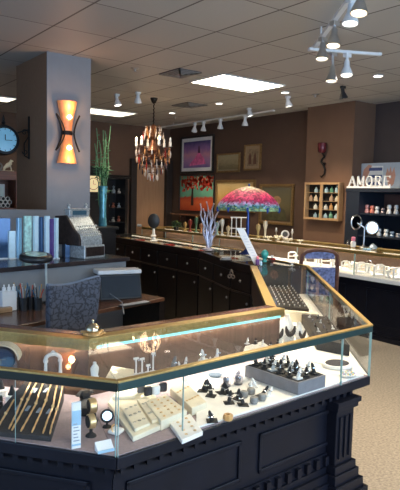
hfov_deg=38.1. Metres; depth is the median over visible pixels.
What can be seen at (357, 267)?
stand
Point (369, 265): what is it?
pedestal
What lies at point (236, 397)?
ring finger
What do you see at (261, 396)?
roller
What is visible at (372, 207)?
ornament
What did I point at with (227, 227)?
stand
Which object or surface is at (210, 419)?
ring finger
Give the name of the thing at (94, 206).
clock
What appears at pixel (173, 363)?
stand
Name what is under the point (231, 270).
ornament
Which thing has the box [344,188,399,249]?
shelf unit
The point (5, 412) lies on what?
bracelet
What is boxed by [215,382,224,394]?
ring finger
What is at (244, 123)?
spotlight
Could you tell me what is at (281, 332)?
bust
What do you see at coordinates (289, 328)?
bust
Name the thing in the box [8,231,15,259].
book
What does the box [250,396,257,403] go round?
roller
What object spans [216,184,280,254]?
glass lamp
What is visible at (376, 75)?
recessed light
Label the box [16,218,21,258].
book
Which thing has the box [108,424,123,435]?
pillow
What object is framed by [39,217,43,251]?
book
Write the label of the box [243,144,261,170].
framed picture
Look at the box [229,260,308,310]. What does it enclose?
countertop
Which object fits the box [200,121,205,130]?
spotlight
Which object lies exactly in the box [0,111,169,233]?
wall
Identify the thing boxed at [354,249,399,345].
display case
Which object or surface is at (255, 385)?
ring finger
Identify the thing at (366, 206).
ornament
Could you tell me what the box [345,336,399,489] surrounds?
floor
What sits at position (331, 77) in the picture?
spotlight
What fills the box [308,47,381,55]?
track
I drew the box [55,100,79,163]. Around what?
wall lamp
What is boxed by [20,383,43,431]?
bracelet
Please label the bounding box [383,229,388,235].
ornament
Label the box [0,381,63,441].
tray
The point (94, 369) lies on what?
bust
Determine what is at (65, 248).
gift box
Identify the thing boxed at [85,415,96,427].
bracelet
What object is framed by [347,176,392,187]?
letter sign
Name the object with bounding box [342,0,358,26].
spotlight
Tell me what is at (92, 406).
cushion
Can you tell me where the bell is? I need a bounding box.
[80,319,105,335]
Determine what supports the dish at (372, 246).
on the display case at (346, 287)
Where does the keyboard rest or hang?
on the desk
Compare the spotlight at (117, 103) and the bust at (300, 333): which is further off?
the spotlight at (117, 103)
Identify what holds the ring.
on the display case at (304, 442)
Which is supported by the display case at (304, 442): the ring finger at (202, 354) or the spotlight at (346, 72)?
the ring finger at (202, 354)
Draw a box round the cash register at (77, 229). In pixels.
[55,203,104,258]
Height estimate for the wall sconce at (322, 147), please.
0.480 m
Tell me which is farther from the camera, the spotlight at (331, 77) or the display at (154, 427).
the spotlight at (331, 77)
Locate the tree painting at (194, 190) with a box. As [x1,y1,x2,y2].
[179,175,214,211]
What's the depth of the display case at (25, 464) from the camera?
2.12 m
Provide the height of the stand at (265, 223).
0.260 m
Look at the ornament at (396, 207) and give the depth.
7.20 m
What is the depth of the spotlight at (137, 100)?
7.41 m
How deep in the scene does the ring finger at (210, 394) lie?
2.58 m
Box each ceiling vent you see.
[159,68,201,78]
[172,102,207,108]
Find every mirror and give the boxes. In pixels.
[100,409,113,428]
[148,214,159,240]
[350,215,361,229]
[350,215,378,247]
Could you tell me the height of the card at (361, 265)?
0.090 m
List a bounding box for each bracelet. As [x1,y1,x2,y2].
[0,399,14,424]
[8,382,31,428]
[11,383,36,430]
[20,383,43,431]
[31,384,51,432]
[42,385,57,433]
[49,386,62,433]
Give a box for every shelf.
[0,171,16,179]
[171,213,240,224]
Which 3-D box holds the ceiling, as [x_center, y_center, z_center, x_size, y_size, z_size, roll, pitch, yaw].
[-0.099,-1.784,4.997,10.100,0.100,13.600,-2,6,-37]
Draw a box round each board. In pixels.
[186,356,363,427]
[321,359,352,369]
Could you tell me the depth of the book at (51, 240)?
4.75 m
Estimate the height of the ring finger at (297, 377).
0.052 m
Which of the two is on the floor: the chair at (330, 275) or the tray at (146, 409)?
the chair at (330, 275)
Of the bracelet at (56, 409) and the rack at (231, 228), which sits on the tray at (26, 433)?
the bracelet at (56, 409)
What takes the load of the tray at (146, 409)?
on the display at (154, 427)
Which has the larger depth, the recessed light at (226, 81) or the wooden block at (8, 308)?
the recessed light at (226, 81)
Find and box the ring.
[223,413,232,421]
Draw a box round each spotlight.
[114,94,121,106]
[134,92,141,103]
[191,123,196,132]
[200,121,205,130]
[217,119,222,128]
[242,115,247,125]
[247,108,252,116]
[285,96,292,107]
[315,37,328,60]
[325,52,337,82]
[326,20,340,48]
[339,86,347,98]
[340,53,352,77]
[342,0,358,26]
[350,0,367,17]
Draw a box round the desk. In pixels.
[0,293,164,326]
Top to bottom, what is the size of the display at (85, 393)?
0.034 m
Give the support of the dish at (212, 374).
on the board at (216, 405)
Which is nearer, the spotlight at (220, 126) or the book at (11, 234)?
the book at (11, 234)
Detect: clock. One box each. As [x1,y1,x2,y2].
[0,114,29,158]
[0,341,21,366]
[90,166,101,225]
[281,230,288,238]
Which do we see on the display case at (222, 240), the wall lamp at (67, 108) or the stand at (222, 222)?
the stand at (222, 222)
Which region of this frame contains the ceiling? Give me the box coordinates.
[0,0,399,128]
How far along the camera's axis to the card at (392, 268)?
6.81 m
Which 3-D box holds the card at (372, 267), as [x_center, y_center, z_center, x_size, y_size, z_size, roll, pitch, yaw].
[2.121,0.287,7.069,0.059,0.090,0.120,-2,6,-37]
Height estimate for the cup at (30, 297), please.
0.192 m
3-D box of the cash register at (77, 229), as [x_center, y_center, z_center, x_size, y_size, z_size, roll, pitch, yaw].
[-1.025,-0.128,4.967,0.316,0.462,0.286,5,6,34]
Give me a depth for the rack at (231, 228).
8.60 m
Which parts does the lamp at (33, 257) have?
arm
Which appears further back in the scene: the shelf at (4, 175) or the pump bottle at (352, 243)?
the shelf at (4, 175)
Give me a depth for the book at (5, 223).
4.67 m
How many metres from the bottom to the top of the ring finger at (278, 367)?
0.052 m
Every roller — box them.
[240,390,247,397]
[247,387,254,394]
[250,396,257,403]
[258,393,265,400]
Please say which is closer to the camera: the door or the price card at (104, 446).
the price card at (104, 446)
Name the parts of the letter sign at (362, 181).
board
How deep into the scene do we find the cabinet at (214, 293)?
6.21 m
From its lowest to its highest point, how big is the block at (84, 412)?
0.035 m
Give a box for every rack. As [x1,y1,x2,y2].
[0,196,11,207]
[230,217,246,236]
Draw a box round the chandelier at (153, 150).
[133,97,171,181]
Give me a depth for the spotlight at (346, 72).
4.61 m
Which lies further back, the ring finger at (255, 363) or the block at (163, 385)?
the ring finger at (255, 363)
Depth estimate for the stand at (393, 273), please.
6.49 m
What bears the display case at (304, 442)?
on the floor
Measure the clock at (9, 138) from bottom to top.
0.423 m
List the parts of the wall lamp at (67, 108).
lamp shade, lamp shade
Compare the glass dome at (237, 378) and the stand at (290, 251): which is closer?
the glass dome at (237, 378)
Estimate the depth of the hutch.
8.58 m
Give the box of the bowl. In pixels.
[339,370,357,376]
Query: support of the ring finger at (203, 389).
on the board at (216, 405)
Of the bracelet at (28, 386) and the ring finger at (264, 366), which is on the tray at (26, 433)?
the bracelet at (28, 386)
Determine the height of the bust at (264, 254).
0.122 m
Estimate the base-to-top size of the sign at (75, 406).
0.167 m
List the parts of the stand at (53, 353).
post, post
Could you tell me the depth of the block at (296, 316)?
4.19 m
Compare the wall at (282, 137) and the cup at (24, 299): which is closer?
the cup at (24, 299)
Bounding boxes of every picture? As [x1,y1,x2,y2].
[0,184,4,207]
[180,134,214,172]
[215,180,255,212]
[216,152,240,172]
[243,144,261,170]
[258,184,294,225]
[360,162,399,187]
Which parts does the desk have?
panel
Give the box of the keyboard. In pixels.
[118,300,150,307]
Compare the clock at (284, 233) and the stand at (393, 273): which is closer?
the stand at (393, 273)
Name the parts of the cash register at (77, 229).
indicator glass, drawer, drawer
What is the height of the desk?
0.750 m
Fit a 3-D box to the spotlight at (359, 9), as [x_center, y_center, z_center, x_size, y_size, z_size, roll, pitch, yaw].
[0.887,-1.362,3.225,0.098,0.166,0.098,-2,6,-37]
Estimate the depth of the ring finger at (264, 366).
2.80 m
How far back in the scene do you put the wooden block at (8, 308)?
4.07 m
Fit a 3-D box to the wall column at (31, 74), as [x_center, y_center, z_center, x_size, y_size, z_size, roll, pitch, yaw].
[-1.530,-0.396,5.976,0.440,2.900,0.820,-2,6,-37]
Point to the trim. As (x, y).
(133, 165)
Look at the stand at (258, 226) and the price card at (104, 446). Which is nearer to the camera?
the price card at (104, 446)
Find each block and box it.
[0,306,11,312]
[80,397,95,416]
[137,386,144,392]
[144,386,151,395]
[152,385,159,394]
[159,382,166,391]
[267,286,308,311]
[280,310,317,321]
[301,314,349,355]
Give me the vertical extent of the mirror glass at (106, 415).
0.040 m
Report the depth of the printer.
4.69 m
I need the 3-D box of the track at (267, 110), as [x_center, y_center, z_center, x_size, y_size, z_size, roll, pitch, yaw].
[0.152,-2.073,9.534,0.042,0.061,3.050,-2,6,-37]
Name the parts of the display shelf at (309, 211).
door, door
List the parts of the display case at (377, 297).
trim, rail, cornice, panel, trim, panel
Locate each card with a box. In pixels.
[95,439,114,453]
[343,261,352,267]
[359,264,367,270]
[371,266,378,272]
[378,266,389,273]
[389,267,399,275]
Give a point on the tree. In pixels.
(209, 240)
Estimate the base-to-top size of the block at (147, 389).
0.037 m
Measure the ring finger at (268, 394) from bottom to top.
0.042 m
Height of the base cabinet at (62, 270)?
1.050 m
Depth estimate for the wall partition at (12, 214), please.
5.37 m
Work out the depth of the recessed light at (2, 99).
8.22 m
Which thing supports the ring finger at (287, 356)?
on the box at (298, 387)
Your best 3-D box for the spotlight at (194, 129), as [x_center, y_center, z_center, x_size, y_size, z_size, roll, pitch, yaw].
[-0.092,-1.995,9.890,0.098,0.164,0.111,-2,6,-37]
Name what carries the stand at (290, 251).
on the display case at (346, 287)
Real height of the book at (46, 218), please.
0.355 m
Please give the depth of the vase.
7.69 m
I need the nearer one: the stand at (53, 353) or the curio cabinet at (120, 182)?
the stand at (53, 353)
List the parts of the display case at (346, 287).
rail, trim, trim, panel, panel, cornice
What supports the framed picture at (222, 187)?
attached to the wall at (282, 137)
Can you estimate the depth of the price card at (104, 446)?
2.02 m
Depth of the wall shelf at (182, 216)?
10.54 m
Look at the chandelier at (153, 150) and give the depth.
7.86 m
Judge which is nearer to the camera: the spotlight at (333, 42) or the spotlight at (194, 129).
the spotlight at (333, 42)
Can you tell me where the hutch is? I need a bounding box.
[0,171,16,208]
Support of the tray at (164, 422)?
on the display case at (304, 442)
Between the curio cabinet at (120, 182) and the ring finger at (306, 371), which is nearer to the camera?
the ring finger at (306, 371)
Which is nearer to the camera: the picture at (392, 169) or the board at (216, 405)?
the board at (216, 405)
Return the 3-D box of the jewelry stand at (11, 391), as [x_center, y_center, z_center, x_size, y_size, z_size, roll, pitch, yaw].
[-0.801,0.632,2.471,0.052,0.075,0.052,-2,6,-37]
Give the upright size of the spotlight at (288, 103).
0.145 m
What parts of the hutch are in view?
panel, panel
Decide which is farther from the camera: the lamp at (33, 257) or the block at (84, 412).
the lamp at (33, 257)
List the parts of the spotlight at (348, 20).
bulb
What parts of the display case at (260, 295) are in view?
panel, trim, trim, rail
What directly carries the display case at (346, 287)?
on the floor
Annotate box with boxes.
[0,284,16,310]
[62,244,69,257]
[245,360,325,394]
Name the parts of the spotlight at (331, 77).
lamp shade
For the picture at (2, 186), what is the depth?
8.61 m
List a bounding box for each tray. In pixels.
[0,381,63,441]
[120,401,149,431]
[137,396,157,422]
[146,395,186,430]
[170,381,206,415]
[170,414,202,443]
[220,256,231,260]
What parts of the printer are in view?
lid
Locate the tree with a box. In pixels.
[200,201,219,250]
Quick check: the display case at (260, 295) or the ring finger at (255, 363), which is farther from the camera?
the display case at (260, 295)
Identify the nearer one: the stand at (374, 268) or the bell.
the bell
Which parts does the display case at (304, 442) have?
panel, panel, trim, cornice, dentil molding, trim, rail, panel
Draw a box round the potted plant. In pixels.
[170,220,181,229]
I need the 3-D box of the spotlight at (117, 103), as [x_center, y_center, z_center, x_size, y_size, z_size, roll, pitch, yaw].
[-1.075,-1.899,7.601,0.098,0.160,0.097,-2,6,-37]
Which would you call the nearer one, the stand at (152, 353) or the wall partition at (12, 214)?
the stand at (152, 353)
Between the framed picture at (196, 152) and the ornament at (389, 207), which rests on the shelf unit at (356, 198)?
the ornament at (389, 207)
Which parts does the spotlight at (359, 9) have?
bulb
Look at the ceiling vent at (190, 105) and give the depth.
8.31 m
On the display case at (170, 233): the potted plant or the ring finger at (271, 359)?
the potted plant
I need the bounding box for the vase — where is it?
[91,126,113,225]
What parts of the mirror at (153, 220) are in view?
mirror frame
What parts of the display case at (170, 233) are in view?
rail, trim, panel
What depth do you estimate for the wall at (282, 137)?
9.39 m
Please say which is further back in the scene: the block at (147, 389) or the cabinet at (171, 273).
the cabinet at (171, 273)
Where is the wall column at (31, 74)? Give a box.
[16,52,45,209]
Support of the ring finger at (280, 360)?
on the box at (298, 387)
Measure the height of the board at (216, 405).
0.008 m
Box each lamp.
[19,251,52,303]
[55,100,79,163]
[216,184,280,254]
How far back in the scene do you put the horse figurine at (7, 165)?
8.56 m
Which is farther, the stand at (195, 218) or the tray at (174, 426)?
the stand at (195, 218)
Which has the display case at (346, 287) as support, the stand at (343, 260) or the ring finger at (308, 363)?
the stand at (343, 260)
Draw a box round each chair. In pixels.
[46,275,100,330]
[299,248,339,326]
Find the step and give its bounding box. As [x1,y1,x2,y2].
[112,385,148,399]
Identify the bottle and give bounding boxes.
[350,237,355,246]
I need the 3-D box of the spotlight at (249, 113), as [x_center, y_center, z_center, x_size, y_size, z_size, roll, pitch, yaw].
[0.737,-1.953,8.536,0.098,0.138,0.098,-2,6,-37]
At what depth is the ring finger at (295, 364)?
2.74 m
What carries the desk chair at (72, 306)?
on the floor
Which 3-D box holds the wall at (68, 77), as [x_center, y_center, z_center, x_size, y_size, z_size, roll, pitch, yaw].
[-1.279,-0.361,5.644,0.445,2.900,0.015,-2,6,-37]
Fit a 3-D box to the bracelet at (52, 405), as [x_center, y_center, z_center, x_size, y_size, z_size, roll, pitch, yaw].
[-0.580,0.633,2.279,0.018,0.072,0.367,1,5,-6]
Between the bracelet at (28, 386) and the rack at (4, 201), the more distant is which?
the rack at (4, 201)
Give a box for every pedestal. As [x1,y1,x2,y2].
[366,260,373,272]
[385,267,391,277]
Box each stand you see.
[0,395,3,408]
[43,350,62,372]
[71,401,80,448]
[85,413,96,437]
[87,398,97,420]
[96,225,118,254]
[133,357,138,374]
[139,357,144,373]
[150,352,155,371]
[167,356,176,367]
[188,219,191,231]
[194,216,197,231]
[220,218,224,234]
[226,225,229,235]
[256,223,260,237]
[263,220,267,237]
[287,251,296,259]
[319,259,331,265]
[340,260,349,268]
[355,262,366,272]
[372,264,385,275]
[391,267,399,278]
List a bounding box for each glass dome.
[223,373,229,386]
[233,375,242,384]
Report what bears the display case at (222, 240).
on the floor
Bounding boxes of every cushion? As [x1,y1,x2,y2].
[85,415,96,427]
[87,400,97,412]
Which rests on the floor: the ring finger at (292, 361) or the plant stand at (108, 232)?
the plant stand at (108, 232)
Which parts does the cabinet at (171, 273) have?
drawer, drawer, cabinet door, cabinet door, drawer, cabinet door, drawer, counter frame, trim, cabinet door, drawer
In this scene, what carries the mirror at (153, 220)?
on the cabinet at (171, 273)
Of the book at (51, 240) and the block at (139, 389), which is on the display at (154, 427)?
the block at (139, 389)
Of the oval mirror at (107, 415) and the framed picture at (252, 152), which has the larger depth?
the framed picture at (252, 152)
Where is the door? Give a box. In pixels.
[136,164,164,237]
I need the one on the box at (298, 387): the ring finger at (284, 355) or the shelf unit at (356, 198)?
the ring finger at (284, 355)
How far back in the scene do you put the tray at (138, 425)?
2.26 m
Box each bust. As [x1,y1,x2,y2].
[90,361,98,376]
[261,250,268,261]
[279,323,283,343]
[282,314,295,342]
[295,322,305,339]
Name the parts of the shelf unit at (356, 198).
shelf, shelf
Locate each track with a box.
[158,110,274,127]
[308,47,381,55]
[312,0,347,47]
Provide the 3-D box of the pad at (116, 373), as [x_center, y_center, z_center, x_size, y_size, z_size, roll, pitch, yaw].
[-0.331,0.549,2.458,0.117,0.012,0.194,1,5,1]
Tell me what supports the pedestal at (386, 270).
on the display case at (377, 297)
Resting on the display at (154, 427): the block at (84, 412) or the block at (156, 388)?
the block at (156, 388)
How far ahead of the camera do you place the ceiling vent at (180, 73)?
6.15 m
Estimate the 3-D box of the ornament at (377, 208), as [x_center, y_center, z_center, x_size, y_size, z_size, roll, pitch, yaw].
[2.274,-0.451,7.445,0.068,0.088,0.068,-2,6,-37]
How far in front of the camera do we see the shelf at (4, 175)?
8.43 m
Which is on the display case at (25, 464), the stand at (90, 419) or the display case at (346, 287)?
the stand at (90, 419)
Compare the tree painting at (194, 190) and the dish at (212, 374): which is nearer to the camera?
the dish at (212, 374)
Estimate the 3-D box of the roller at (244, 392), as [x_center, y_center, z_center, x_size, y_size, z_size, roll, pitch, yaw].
[0.196,0.663,2.579,0.037,0.027,0.037,-2,6,-37]
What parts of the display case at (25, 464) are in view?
panel, trim, panel, dentil molding, cornice, rail, trim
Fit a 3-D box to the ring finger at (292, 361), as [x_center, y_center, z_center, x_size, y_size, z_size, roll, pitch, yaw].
[0.429,0.577,2.778,0.041,0.052,0.032,0,5,-17]
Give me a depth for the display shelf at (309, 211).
8.09 m
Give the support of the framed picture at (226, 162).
attached to the wall at (282, 137)
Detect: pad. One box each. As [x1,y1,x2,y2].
[106,366,133,379]
[244,341,267,350]
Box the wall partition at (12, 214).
[0,209,46,252]
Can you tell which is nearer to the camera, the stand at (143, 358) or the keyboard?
the stand at (143, 358)
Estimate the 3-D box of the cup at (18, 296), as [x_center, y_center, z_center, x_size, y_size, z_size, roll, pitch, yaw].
[-1.316,0.368,4.193,0.089,0.192,0.064,-2,6,-37]
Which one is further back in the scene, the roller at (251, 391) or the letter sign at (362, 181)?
the letter sign at (362, 181)
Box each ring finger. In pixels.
[197,379,207,392]
[198,349,207,360]
[205,383,216,397]
[206,410,217,422]
[214,348,219,357]
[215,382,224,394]
[222,383,234,394]
[223,390,234,404]
[232,388,244,401]
[237,392,248,406]
[251,378,259,387]
[252,359,260,366]
[254,386,268,396]
[261,358,267,368]
[266,387,272,396]
[268,356,276,365]
[268,359,276,371]
[276,362,284,373]
[277,354,285,364]
[279,359,284,369]
[284,355,293,366]
[284,360,293,371]
[285,366,292,376]
[293,362,297,373]
[293,367,302,379]
[302,361,309,371]
[303,366,309,377]
[309,362,318,374]
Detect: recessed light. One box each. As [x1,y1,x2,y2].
[0,96,15,101]
[91,108,137,116]
[189,73,285,92]
[372,74,383,77]
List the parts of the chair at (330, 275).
seat, backrest, leg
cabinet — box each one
[0,254,129,328]
[102,175,131,233]
[116,233,241,319]
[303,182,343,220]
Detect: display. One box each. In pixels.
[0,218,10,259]
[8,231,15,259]
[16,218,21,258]
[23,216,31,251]
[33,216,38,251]
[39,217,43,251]
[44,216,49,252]
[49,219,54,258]
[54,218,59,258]
[75,389,93,398]
[108,385,159,441]
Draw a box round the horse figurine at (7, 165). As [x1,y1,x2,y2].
[2,160,12,170]
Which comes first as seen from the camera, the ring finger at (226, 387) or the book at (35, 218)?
the ring finger at (226, 387)
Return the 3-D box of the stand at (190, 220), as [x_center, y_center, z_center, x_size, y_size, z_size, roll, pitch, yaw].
[-0.163,-0.325,9.563,0.070,0.210,0.070,-2,6,-37]
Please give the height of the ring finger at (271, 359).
0.052 m
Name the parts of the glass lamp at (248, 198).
lamp stem, lamp shade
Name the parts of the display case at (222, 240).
rail, trim, panel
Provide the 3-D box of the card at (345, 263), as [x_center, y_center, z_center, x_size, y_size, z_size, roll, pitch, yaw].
[1.884,0.254,7.387,0.059,0.090,0.120,-2,6,-37]
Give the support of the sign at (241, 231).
on the countertop at (273, 272)
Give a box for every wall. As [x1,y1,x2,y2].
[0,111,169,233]
[46,51,90,218]
[170,110,307,239]
[373,101,399,162]
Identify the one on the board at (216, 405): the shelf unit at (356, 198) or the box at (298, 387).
the box at (298, 387)
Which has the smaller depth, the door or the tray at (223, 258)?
the tray at (223, 258)
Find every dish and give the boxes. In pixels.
[208,372,221,377]
[368,243,377,248]
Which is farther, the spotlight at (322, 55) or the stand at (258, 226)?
the stand at (258, 226)
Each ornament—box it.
[227,269,234,278]
[364,205,369,212]
[369,205,374,212]
[374,206,379,212]
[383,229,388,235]
[386,205,391,213]
[393,205,398,213]
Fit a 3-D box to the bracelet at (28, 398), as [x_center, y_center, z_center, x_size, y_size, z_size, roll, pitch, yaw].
[-0.690,0.627,2.303,0.014,0.074,0.372,1,5,-2]
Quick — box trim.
[129,158,172,237]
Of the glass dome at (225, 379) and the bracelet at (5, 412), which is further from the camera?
the glass dome at (225, 379)
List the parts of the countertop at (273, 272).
cabinet door, drawer, counter frame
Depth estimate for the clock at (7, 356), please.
2.46 m
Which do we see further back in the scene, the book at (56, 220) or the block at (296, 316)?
the book at (56, 220)
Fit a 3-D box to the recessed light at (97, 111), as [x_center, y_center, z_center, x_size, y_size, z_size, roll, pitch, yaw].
[-1.605,-2.127,9.264,1.080,0.012,0.570,-2,6,-37]
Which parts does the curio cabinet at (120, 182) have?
crown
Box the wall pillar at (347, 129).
[303,101,375,243]
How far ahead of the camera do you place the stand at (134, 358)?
2.47 m
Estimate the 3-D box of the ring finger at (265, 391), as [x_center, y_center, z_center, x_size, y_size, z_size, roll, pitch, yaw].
[0.278,0.652,2.597,0.051,0.049,0.045,6,7,44]
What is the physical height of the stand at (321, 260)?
0.148 m
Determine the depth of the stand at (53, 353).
2.43 m
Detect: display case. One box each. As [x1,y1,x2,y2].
[0,324,117,489]
[87,305,372,489]
[142,226,219,245]
[192,232,275,256]
[250,238,384,330]
[250,266,372,376]
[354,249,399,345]
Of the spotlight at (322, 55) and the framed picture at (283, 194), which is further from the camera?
the framed picture at (283, 194)
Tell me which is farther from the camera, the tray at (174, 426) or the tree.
the tree
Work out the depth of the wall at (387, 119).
7.80 m
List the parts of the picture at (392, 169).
painted arm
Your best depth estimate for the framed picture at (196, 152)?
10.78 m
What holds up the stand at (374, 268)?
on the display case at (377, 297)
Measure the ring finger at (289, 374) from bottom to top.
0.052 m
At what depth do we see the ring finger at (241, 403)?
2.48 m
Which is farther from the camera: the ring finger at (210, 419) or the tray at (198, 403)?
the tray at (198, 403)
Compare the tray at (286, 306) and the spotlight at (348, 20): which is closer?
the spotlight at (348, 20)
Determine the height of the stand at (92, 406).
0.092 m
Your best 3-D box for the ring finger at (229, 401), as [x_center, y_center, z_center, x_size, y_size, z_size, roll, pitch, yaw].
[0.126,0.655,2.499,0.045,0.054,0.051,1,5,-9]
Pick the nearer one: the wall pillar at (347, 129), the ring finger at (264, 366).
the ring finger at (264, 366)
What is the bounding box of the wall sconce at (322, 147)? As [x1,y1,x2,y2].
[318,143,326,177]
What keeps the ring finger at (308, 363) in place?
on the box at (298, 387)
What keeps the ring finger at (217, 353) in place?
on the display case at (304, 442)
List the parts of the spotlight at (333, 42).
bulb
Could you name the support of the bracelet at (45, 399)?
on the tray at (26, 433)
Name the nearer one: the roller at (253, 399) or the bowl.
the roller at (253, 399)
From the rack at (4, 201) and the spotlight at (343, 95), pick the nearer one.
the spotlight at (343, 95)
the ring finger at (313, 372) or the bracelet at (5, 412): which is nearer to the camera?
the bracelet at (5, 412)
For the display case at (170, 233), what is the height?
1.004 m
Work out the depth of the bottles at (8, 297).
4.12 m
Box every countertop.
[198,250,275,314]
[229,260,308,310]
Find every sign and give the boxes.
[236,228,259,264]
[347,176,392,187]
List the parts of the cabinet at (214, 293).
cabinet door, drawer, drawer, cabinet door, counter frame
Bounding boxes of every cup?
[13,283,23,309]
[18,283,28,310]
[25,283,34,309]
[32,283,43,310]
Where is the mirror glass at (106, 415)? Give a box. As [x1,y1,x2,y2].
[102,411,111,420]
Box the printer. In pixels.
[93,267,141,300]
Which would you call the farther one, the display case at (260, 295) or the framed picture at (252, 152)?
the framed picture at (252, 152)
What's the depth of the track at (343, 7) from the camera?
4.00 m

